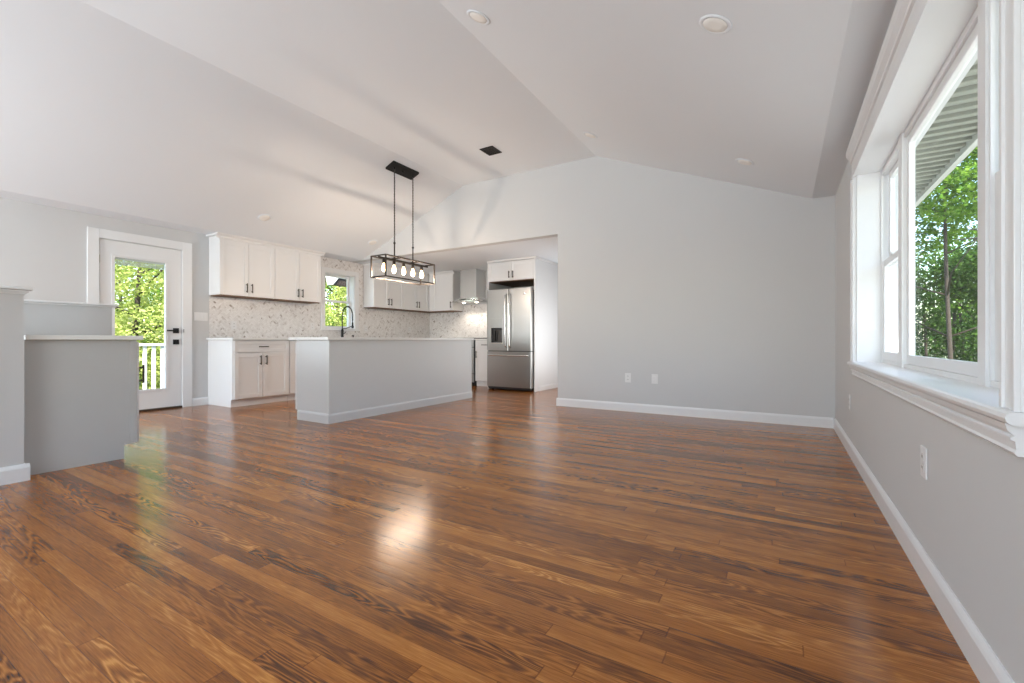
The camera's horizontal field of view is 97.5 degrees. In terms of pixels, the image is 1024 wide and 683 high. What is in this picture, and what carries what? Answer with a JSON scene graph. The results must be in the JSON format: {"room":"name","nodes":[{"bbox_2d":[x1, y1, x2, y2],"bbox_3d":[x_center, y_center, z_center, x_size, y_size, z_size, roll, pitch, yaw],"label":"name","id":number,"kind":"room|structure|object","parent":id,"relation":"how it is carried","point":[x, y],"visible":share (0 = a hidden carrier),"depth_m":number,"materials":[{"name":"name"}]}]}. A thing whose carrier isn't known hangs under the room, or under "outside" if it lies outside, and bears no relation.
{"room":"empty living room","nodes":[
{"label":"empty living room","id":0,"kind":"room"},
{"bbox_2d":[0,286,33,485],"bbox_3d":[-3.999,0.274,1.389,0.186,1.212,3.488,0,0,31],"label":"wall","id":1,"kind":"structure","parent":0,"point":[13,469],"depth_m":2.77,"materials":[{"name":"paint"}]},
{"bbox_2d":[24,299,118,335],"bbox_3d":[-3.748,0.282,3.577,0.187,1.194,0.914,0,0,31],"label":"wall","id":2,"kind":"structure","parent":0,"point":[41,317],"depth_m":3.66,"materials":[{"name":"paint"}]},
{"bbox_2d":[0,197,382,397],"bbox_3d":[-4.584,-0.285,5.720,0.200,2.330,10.660,0,0,31],"label":"wall","id":3,"kind":"structure","parent":0,"point":[43,248],"depth_m":4.96,"materials":[{"name":"paint"}]},
{"bbox_2d":[87,227,191,411],"bbox_3d":[-4.620,-0.207,5.593,0.230,2.175,1.055,0,0,31],"label":"door","id":4,"kind":"structure","parent":3,"relation":"in","point":[104,246],"depth_m":5.76,"materials":[{"name":"white paint"}]},
{"bbox_2d":[192,397,207,405],"bbox_3d":[-4.232,0.828,6.095,0.016,0.105,0.194,0,0,31],"label":"baseboard","id":5,"kind":"structure","parent":3,"relation":"attached to","point":[202,400],"depth_m":6.09,"materials":[{"name":"white paint"}]},
{"bbox_2d":[194,312,207,320],"bbox_3d":[-4.228,-0.325,6.107,0.010,0.114,0.164,0,0,31],"label":"light switch","id":6,"kind":"object","parent":3,"relation":"attached to","point":[198,316],"visible":1,"depth_m":6.10,"materials":[{"name":"white plastic"}]},
{"bbox_2d":[209,236,274,299],"bbox_3d":[-3.844,-1.022,6.440,0.322,0.817,0.768,0,0,31],"label":"upper cabinet","id":7,"kind":"object","parent":3,"relation":"attached to","point":[237,269],"visible":1,"depth_m":6.30,"materials":[{"name":"white paint"}]},
{"bbox_2d":[266,248,320,303],"bbox_3d":[-3.442,-1.022,7.107,0.322,0.817,0.785,0,0,31],"label":"upper cabinet","id":8,"kind":"object","parent":3,"relation":"attached to","point":[297,274],"visible":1,"depth_m":7.02,"materials":[{"name":"white paint"}]},
{"bbox_2d":[206,232,325,255],"bbox_3d":[-3.633,-1.419,6.772,0.324,0.058,1.655,0,0,31],"label":"crown molding","id":9,"kind":"structure","parent":8,"relation":"on","point":[216,234],"depth_m":6.55,"materials":[{"name":"white paint"}]},
{"bbox_2d":[209,257,428,337],"bbox_3d":[-3.014,-0.738,8.123,0.006,1.401,4.507,0,0,31],"label":"backsplash","id":10,"kind":"structure","parent":3,"relation":"attached to","point":[254,318],"depth_m":7.32,"materials":[{"name":"stone"}]},
{"bbox_2d":[231,321,236,328],"bbox_3d":[-4.004,-0.220,6.468,0.008,0.114,0.072,0,0,31],"label":"wall outlet","id":11,"kind":"object","parent":10,"relation":"attached to","point":[233,323],"visible":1,"depth_m":6.46,"materials":[{"name":"white plastic"}]},
{"bbox_2d":[320,267,359,330],"bbox_3d":[-3.144,-0.720,8.074,0.235,1.090,0.810,0,0,31],"label":"window","id":12,"kind":"structure","parent":3,"relation":"in","point":[352,301],"depth_m":8.27,"materials":[{"name":"white paint"}]},
{"bbox_2d":[363,265,403,309],"bbox_3d":[-2.469,-1.022,8.719,0.322,0.817,0.770,0,0,31],"label":"upper cabinet","id":13,"kind":"object","parent":3,"relation":"attached to","point":[377,293],"visible":0.88,"depth_m":8.52,"materials":[{"name":"white paint"}]},
{"bbox_2d":[362,262,427,275],"bbox_3d":[-2.300,-1.409,8.982,0.324,0.058,1.495,0,0,31],"label":"crown molding","id":14,"kind":"structure","parent":13,"relation":"on","point":[373,263],"depth_m":8.73,"materials":[{"name":"white paint"}]},
{"bbox_2d":[395,272,436,312],"bbox_3d":[-1.991,-1.022,9.512,0.322,0.817,1.080,0,0,31],"label":"upper cabinet","id":15,"kind":"object","parent":3,"relation":"attached to","point":[416,297],"visible":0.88,"depth_m":9.30,"materials":[{"name":"white paint"}]},
{"bbox_2d":[0,0,896,261],"bbox_3d":[-1.971,-1.994,2.812,7.680,1.088,8.380,0,0,31],"label":"ceiling","id":16,"kind":"structure","parent":0,"point":[205,117],"depth_m":3.86,"materials":[{"name":"paint"}]},
{"bbox_2d":[257,214,271,220],"bbox_3d":[-3.325,-1.648,6.035,0.160,0.069,0.172,0,0,31],"label":"recessed light","id":17,"kind":"object","parent":16,"relation":"in","point":[264,217],"visible":1,"depth_m":6.02,"materials":[{"name":"paint"}]},
{"bbox_2d":[368,240,377,244],"bbox_3d":[-2.357,-1.657,7.600,0.160,0.069,0.172,0,0,31],"label":"recessed light","id":18,"kind":"object","parent":16,"relation":"in","point":[372,242],"visible":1,"depth_m":7.59,"materials":[{"name":"paint"}]},
{"bbox_2d":[370,160,434,284],"bbox_3d":[-1.455,-1.567,6.077,0.276,1.530,0.931,0,0,31],"label":"pendant light","id":19,"kind":"object","parent":16,"relation":"hanging from","point":[395,167],"visible":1,"depth_m":6.01,"materials":[{"name":"black metal"}]},
{"bbox_2d":[381,259,384,270],"bbox_3d":[-1.645,-0.968,5.763,0.060,0.164,0.059,0,0,31],"label":"bulb","id":20,"kind":"object","parent":19,"relation":"attached to","point":[383,260],"depth_m":5.74,"materials":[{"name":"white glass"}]},
{"bbox_2d":[392,261,395,272],"bbox_3d":[-1.554,-0.968,5.913,0.060,0.164,0.059,0,0,31],"label":"bulb","id":21,"kind":"object","parent":19,"relation":"attached to","point":[393,262],"depth_m":5.90,"materials":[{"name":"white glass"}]},
{"bbox_2d":[401,263,405,274],"bbox_3d":[-1.463,-0.968,6.063,0.060,0.164,0.059,0,0,31],"label":"bulb","id":22,"kind":"object","parent":19,"relation":"attached to","point":[403,271],"depth_m":6.05,"materials":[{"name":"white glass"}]},
{"bbox_2d":[411,265,414,275],"bbox_3d":[-1.373,-0.968,6.214,0.060,0.164,0.059,0,0,31],"label":"bulb","id":23,"kind":"object","parent":19,"relation":"attached to","point":[412,266],"depth_m":6.20,"materials":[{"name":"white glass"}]},
{"bbox_2d":[419,266,423,277],"bbox_3d":[-1.282,-0.968,6.364,0.060,0.164,0.059,0,0,31],"label":"bulb","id":24,"kind":"object","parent":19,"relation":"attached to","point":[421,274],"depth_m":6.35,"materials":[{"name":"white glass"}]},
{"bbox_2d":[467,10,489,24],"bbox_3d":[-0.238,-2.287,3.180,0.161,0.068,0.172,0,0,31],"label":"recessed light","id":25,"kind":"object","parent":16,"relation":"in","point":[478,17],"visible":1,"depth_m":3.17,"materials":[{"name":"paint"}]},
{"bbox_2d":[480,146,501,155],"bbox_3d":[-0.265,-2.373,5.620,0.190,0.008,0.220,0,0,31],"label":"ceiling vent","id":26,"kind":"object","parent":16,"relation":"in","point":[491,150],"visible":1,"depth_m":5.61,"materials":[{"name":"black metal"}]},
{"bbox_2d":[583,132,597,138],"bbox_3d":[0.871,-2.283,4.998,0.161,0.068,0.172,0,0,31],"label":"recessed light","id":27,"kind":"object","parent":16,"relation":"in","point":[587,134],"visible":1,"depth_m":4.98,"materials":[{"name":"paint"}]},
{"bbox_2d":[699,14,731,33],"bbox_3d":[1.075,-1.672,2.376,0.161,0.068,0.172,0,0,31],"label":"recessed light","id":28,"kind":"object","parent":16,"relation":"in","point":[710,23],"visible":1,"depth_m":2.36,"materials":[{"name":"paint"}]},
{"bbox_2d":[735,158,753,165],"bbox_3d":[2.181,-1.671,4.208,0.161,0.068,0.172,0,0,31],"label":"recessed light","id":29,"kind":"object","parent":16,"relation":"in","point":[741,161],"visible":1,"depth_m":4.19,"materials":[{"name":"paint"}]},
{"bbox_2d":[359,237,557,273],"bbox_3d":[-0.550,-1.530,8.221,4.525,0.180,2.210,0,0,31],"label":"ceiling","id":30,"kind":"structure","parent":0,"point":[546,248],"depth_m":7.61,"materials":[{"name":"paint"}]},
{"bbox_2d":[429,271,533,337],"bbox_3d":[0.054,-0.290,9.030,4.325,2.340,0.200,0,0,31],"label":"wall","id":31,"kind":"structure","parent":0,"point":[486,272],"depth_m":9.28,"materials":[{"name":"paint"}]},
{"bbox_2d":[429,272,462,312],"bbox_3d":[-1.423,-1.022,9.574,0.658,0.819,0.392,0,0,31],"label":"upper cabinet","id":32,"kind":"object","parent":31,"relation":"attached to","point":[446,288],"visible":0.94,"depth_m":9.42,"materials":[{"name":"white paint"}]},
{"bbox_2d":[429,270,454,275],"bbox_3d":[-1.481,-1.409,9.408,0.655,0.058,0.068,0,0,31],"label":"crown molding","id":33,"kind":"structure","parent":32,"relation":"attached to","point":[452,271],"depth_m":9.39,"materials":[{"name":"white paint"}]},
{"bbox_2d":[430,304,486,337],"bbox_3d":[-0.914,-0.394,9.493,2.171,0.713,0.006,0,0,31],"label":"backsplash","id":34,"kind":"structure","parent":31,"relation":"attached to","point":[472,322],"depth_m":9.58,"materials":[{"name":"stone"}]},
{"bbox_2d":[452,269,486,303],"bbox_3d":[-0.845,-1.101,9.143,0.784,0.674,0.532,0,0,31],"label":"range hood","id":35,"kind":"object","parent":31,"relation":"attached to","point":[472,281],"visible":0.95,"depth_m":9.09,"materials":[{"name":"silver metal"}]},
{"bbox_2d":[457,297,486,303],"bbox_3d":[-0.812,-0.818,9.224,0.520,0.085,0.358,0,0,31],"label":"hood","id":36,"kind":"object","parent":35,"relation":"attached to","point":[480,298],"depth_m":9.11,"materials":[{"name":"silver metal"}]},
{"bbox_2d":[489,259,533,286],"bbox_3d":[0.195,-1.229,8.286,0.933,0.352,0.927,0,0,31],"label":"upper cabinet","id":37,"kind":"object","parent":31,"relation":"attached to","point":[518,273],"visible":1,"depth_m":7.97,"materials":[{"name":"white paint"}]},
{"bbox_2d":[487,256,557,265],"bbox_3d":[0.213,-1.421,8.277,1.014,0.030,0.922,0,0,31],"label":"crown molding","id":38,"kind":"structure","parent":37,"relation":"on","point":[531,257],"depth_m":7.91,"materials":[{"name":"white paint"}]},
{"bbox_2d":[0,386,979,682],"bbox_3d":[-1.382,0.940,3.788,7.680,0.120,10.660,0,0,31],"label":"floor","id":39,"kind":"structure","parent":0,"point":[492,535],"depth_m":1.78,"materials":[{"name":"brown wood"}]},
{"bbox_2d":[24,340,144,474],"bbox_3d":[-3.321,0.438,3.382,0.789,0.883,0.649,0,0,31],"label":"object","id":40,"kind":"object","parent":39,"relation":"on","point":[81,397],"visible":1,"depth_m":3.13,"materials":[{"name":"white paint"}]},
{"bbox_2d":[24,335,143,339],"bbox_3d":[-3.316,-0.021,3.365,0.825,0.031,0.620,0,0,31],"label":"countertop","id":41,"kind":"structure","parent":40,"relation":"on","point":[26,337],"depth_m":3.11,"materials":[{"name":"white stone"}]},
{"bbox_2d":[208,340,288,407],"bbox_3d":[-3.690,0.438,6.343,0.687,0.883,0.786,0,0,31],"label":"base cabinet","id":42,"kind":"object","parent":39,"relation":"on","point":[240,372],"visible":1,"depth_m":6.09,"materials":[{"name":"white paint"}]},
{"bbox_2d":[206,338,288,339],"bbox_3d":[-2.628,-0.021,7.875,0.921,0.030,4.547,0,0,31],"label":"countertop","id":43,"kind":"structure","parent":42,"relation":"on","point":[206,338],"depth_m":6.07,"materials":[{"name":"white stone"}]},
{"bbox_2d":[287,340,296,400],"bbox_3d":[-3.253,0.438,7.066,0.687,0.883,0.900,0,0,31],"label":"base cabinet","id":44,"kind":"object","parent":39,"relation":"on","point":[291,396],"visible":0.18,"depth_m":6.56,"materials":[{"name":"white paint"}]},
{"bbox_2d":[295,340,471,423],"bbox_3d":[-1.546,0.438,5.981,0.646,0.884,2.554,0,0,31],"label":"kitchen island","id":45,"kind":"object","parent":39,"relation":"on","point":[336,381],"visible":1,"depth_m":5.28,"materials":[{"name":"grey paint"}]},
{"bbox_2d":[289,337,473,339],"bbox_3d":[-1.551,-0.021,5.986,0.690,0.031,2.594,0,0,31],"label":"island countertop","id":46,"kind":"structure","parent":45,"relation":"on","point":[290,338],"depth_m":5.13,"materials":[{"name":"white stone"}]},
{"bbox_2d":[341,306,353,336],"bbox_3d":[-2.918,-0.327,7.965,0.228,0.580,0.099,0,0,-8],"label":"faucet","id":47,"kind":"object","parent":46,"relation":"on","point":[352,326],"visible":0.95,"depth_m":7.93,"materials":[{"name":"black metal"}]},
{"bbox_2d":[472,338,486,385],"bbox_3d":[-0.915,0.413,9.072,0.770,0.931,0.705,0,0,31],"label":"range","id":48,"kind":"object","parent":39,"relation":"on","point":[474,383],"visible":0.18,"depth_m":8.63,"materials":[{"name":"black metal"}]},
{"bbox_2d":[475,340,487,386],"bbox_3d":[-0.361,0.438,8.776,0.478,0.883,0.662,0,0,31],"label":"base cabinet","id":49,"kind":"object","parent":39,"relation":"on","point":[481,350],"visible":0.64,"depth_m":8.59,"materials":[{"name":"white paint"}]},
{"bbox_2d":[488,263,513,388],"bbox_3d":[-0.204,-0.263,8.548,0.020,2.284,0.889,0,0,31],"label":"panel","id":50,"kind":"object","parent":39,"relation":"on","point":[491,286],"visible":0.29,"depth_m":8.33,"materials":[{"name":"white paint"}]},
{"bbox_2d":[487,287,533,391],"bbox_3d":[0.139,-0.013,8.197,0.920,1.785,0.919,0,0,31],"label":"refrigerator","id":51,"kind":"object","parent":39,"relation":"on","point":[510,312],"visible":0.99,"depth_m":7.83,"materials":[{"name":"metal"}]},
{"bbox_2d":[534,258,557,391],"bbox_3d":[0.620,-0.263,8.051,0.035,2.285,0.889,0,0,31],"label":"panel","id":52,"kind":"object","parent":39,"relation":"on","point":[545,273],"visible":0.95,"depth_m":8.00,"materials":[{"name":"white paint"}]},
{"bbox_2d":[353,156,834,418],"bbox_3d":[0.175,-0.750,6.417,7.230,3.260,0.130,0,0,31],"label":"wall","id":53,"kind":"structure","parent":0,"point":[724,292],"depth_m":5.30,"materials":[{"name":"paint"}]},
{"bbox_2d":[625,373,630,382],"bbox_3d":[1.439,0.463,5.573,0.072,0.114,0.008,0,0,31],"label":"wall outlet","id":54,"kind":"object","parent":53,"relation":"attached to","point":[627,375],"visible":1,"depth_m":5.57,"materials":[{"name":"white plastic"}]},
{"bbox_2d":[652,374,657,383],"bbox_3d":[1.717,0.463,5.405,0.072,0.114,0.010,0,0,31],"label":"wall plate","id":55,"kind":"object","parent":53,"relation":"attached to","point":[654,376],"visible":1,"depth_m":5.40,"materials":[{"name":"white plastic"}]},
{"bbox_2d":[556,398,833,428],"bbox_3d":[1.911,0.828,5.285,3.055,0.105,0.016,0,0,31],"label":"baseboard","id":56,"kind":"structure","parent":53,"relation":"attached to","point":[799,420],"depth_m":5.10,"materials":[{"name":"white paint"}]},
{"bbox_2d":[835,50,1023,682],"bbox_3d":[1.272,-0.285,0.996,0.250,2.330,8.620,0,0,31],"label":"wall","id":57,"kind":"structure","parent":0,"point":[967,515],"depth_m":1.44,"materials":[{"name":"paint"}]},
{"bbox_2d":[849,394,850,409],"bbox_3d":[2.633,0.480,3.503,0.008,0.114,0.072,0,0,31],"label":"wall outlet","id":58,"kind":"object","parent":57,"relation":"attached to","point":[849,394],"visible":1,"depth_m":3.48,"materials":[{"name":"white plastic"}]},
{"bbox_2d":[920,445,926,479],"bbox_3d":[1.523,0.450,1.662,0.008,0.114,0.072,0,0,31],"label":"wall outlet","id":59,"kind":"object","parent":57,"relation":"attached to","point":[923,451],"visible":1,"depth_m":1.65,"materials":[{"name":"white plastic"}]},
{"bbox_2d":[834,418,1014,682],"bbox_3d":[1.129,0.828,1.015,0.016,0.105,8.104,0,0,31],"label":"baseboard","id":60,"kind":"structure","parent":57,"relation":"attached to","point":[980,656],"depth_m":1.46,"materials":[{"name":"white paint"}]},
{"bbox_2d":[846,0,1023,456],"bbox_3d":[1.866,-0.565,2.069,0.262,1.634,2.771,0,0,31],"label":"window","id":61,"kind":"structure","parent":57,"relation":"in","point":[927,45],"depth_m":1.72,"materials":[{"name":"white paint"}]},
{"bbox_2d":[915,58,977,207],"bbox_3d":[-1.170,-2.288,3.660,8.455,1.665,14.260,0,0,31],"label":"roof eave","id":62,"kind":"object","parent":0,"point":[953,135],"visible":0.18,"depth_m":3.34,"materials":[{"name":"grey plastic"}]},
{"label":"outside","id":63,"kind":"structure","parent":0,"visible":0},
{"bbox_3d":[-5.138,0.980,6.341,1.370,0.030,3.550,0,0,31],"label":"deck","id":64,"kind":"object","parent":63,"visible":0},
{"bbox_2d":[139,343,163,389],"bbox_3d":[-5.588,0.472,6.612,0.090,0.984,3.550,0,0,31],"label":"deck railing","id":65,"kind":"object","parent":64,"relation":"on","point":[144,345],"visible":0.06,"depth_m":6.83,"materials":[{"name":"white paint"}]},
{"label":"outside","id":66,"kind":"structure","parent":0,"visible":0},
{"bbox_2d":[916,228,977,242],"bbox_3d":[13.529,-3.010,11.780,9.001,0.455,0.185,0,0,31],"label":"utility wire","id":67,"kind":"object","parent":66,"point":[975,228],"visible":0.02,"depth_m":12.43,"materials":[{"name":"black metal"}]},
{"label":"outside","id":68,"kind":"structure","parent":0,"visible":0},
{"bbox_3d":[12.913,1.640,21.407,120.000,0.280,130.000,0,0,31],"label":"ground","id":69,"kind":"structure","parent":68,"visible":0},
{"bbox_2d":[115,261,163,383],"bbox_3d":[-13.179,-0.673,14.778,5.950,6.317,6.312,0,0,-3],"label":"tree","id":70,"kind":"object","parent":69,"relation":"on","point":[152,271],"visible":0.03,"depth_m":14.83,"materials":[{"name":"green plant"}]},
{"bbox_2d":[115,260,163,389],"bbox_3d":[-7.720,-0.443,9.310,4.655,4.623,4.474,0,0,38],"label":"tree","id":71,"kind":"object","parent":69,"relation":"on","point":[122,329],"visible":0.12,"depth_m":8.59,"materials":[{"name":"green plant"}]},
{"bbox_2d":[325,276,346,325],"bbox_3d":[-5.625,-1.085,14.650,4.241,5.770,4.126,0,0,-35],"label":"tree","id":72,"kind":"object","parent":69,"relation":"on","point":[337,320],"visible":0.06,"depth_m":13.46,"materials":[{"name":"green plant"}]},
{"bbox_2d":[325,282,346,324],"bbox_3d":[-9.173,-1.998,22.107,7.202,7.757,6.610,0,0,26],"label":"tree","id":73,"kind":"object","parent":69,"relation":"on","point":[330,286],"visible":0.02,"depth_m":21.75,"materials":[{"name":"green plant"}]},
{"bbox_2d":[326,276,346,286],"bbox_3d":[-3.271,-0.170,10.802,0.200,3.340,2.680,0,0,31],"label":"porch roof","id":74,"kind":"structure","parent":69,"relation":"on","point":[333,281],"depth_m":9.76,"materials":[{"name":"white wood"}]},
{"bbox_2d":[915,246,977,361],"bbox_3d":[10.654,-0.289,11.123,4.201,4.016,2.168,0,0,31],"label":"hedge","id":75,"kind":"object","parent":69,"relation":"on","point":[963,277],"visible":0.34,"depth_m":10.89,"materials":[{"name":"green plant"}]},
{"bbox_2d":[915,146,977,358],"bbox_3d":[8.431,-2.525,8.653,3.478,8.113,3.332,0,0,-17],"label":"tree","id":76,"kind":"object","parent":69,"relation":"on","point":[956,213],"visible":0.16,"depth_m":8.57,"materials":[{"name":"green plant"}]},
{"bbox_2d":[915,234,977,358],"bbox_3d":[21.682,-2.043,22.597,8.275,7.224,8.783,0,0,31],"label":"tree","id":77,"kind":"object","parent":69,"relation":"on","point":[916,259],"visible":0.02,"depth_m":21.82,"materials":[{"name":"green plant"}]},
{"bbox_2d":[916,173,977,344],"bbox_3d":[16.423,-2.143,14.063,5.675,7.360,6.186,0,0,6],"label":"tree","id":78,"kind":"object","parent":69,"relation":"on","point":[972,233],"visible":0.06,"depth_m":15.09,"materials":[{"name":"green plant"}]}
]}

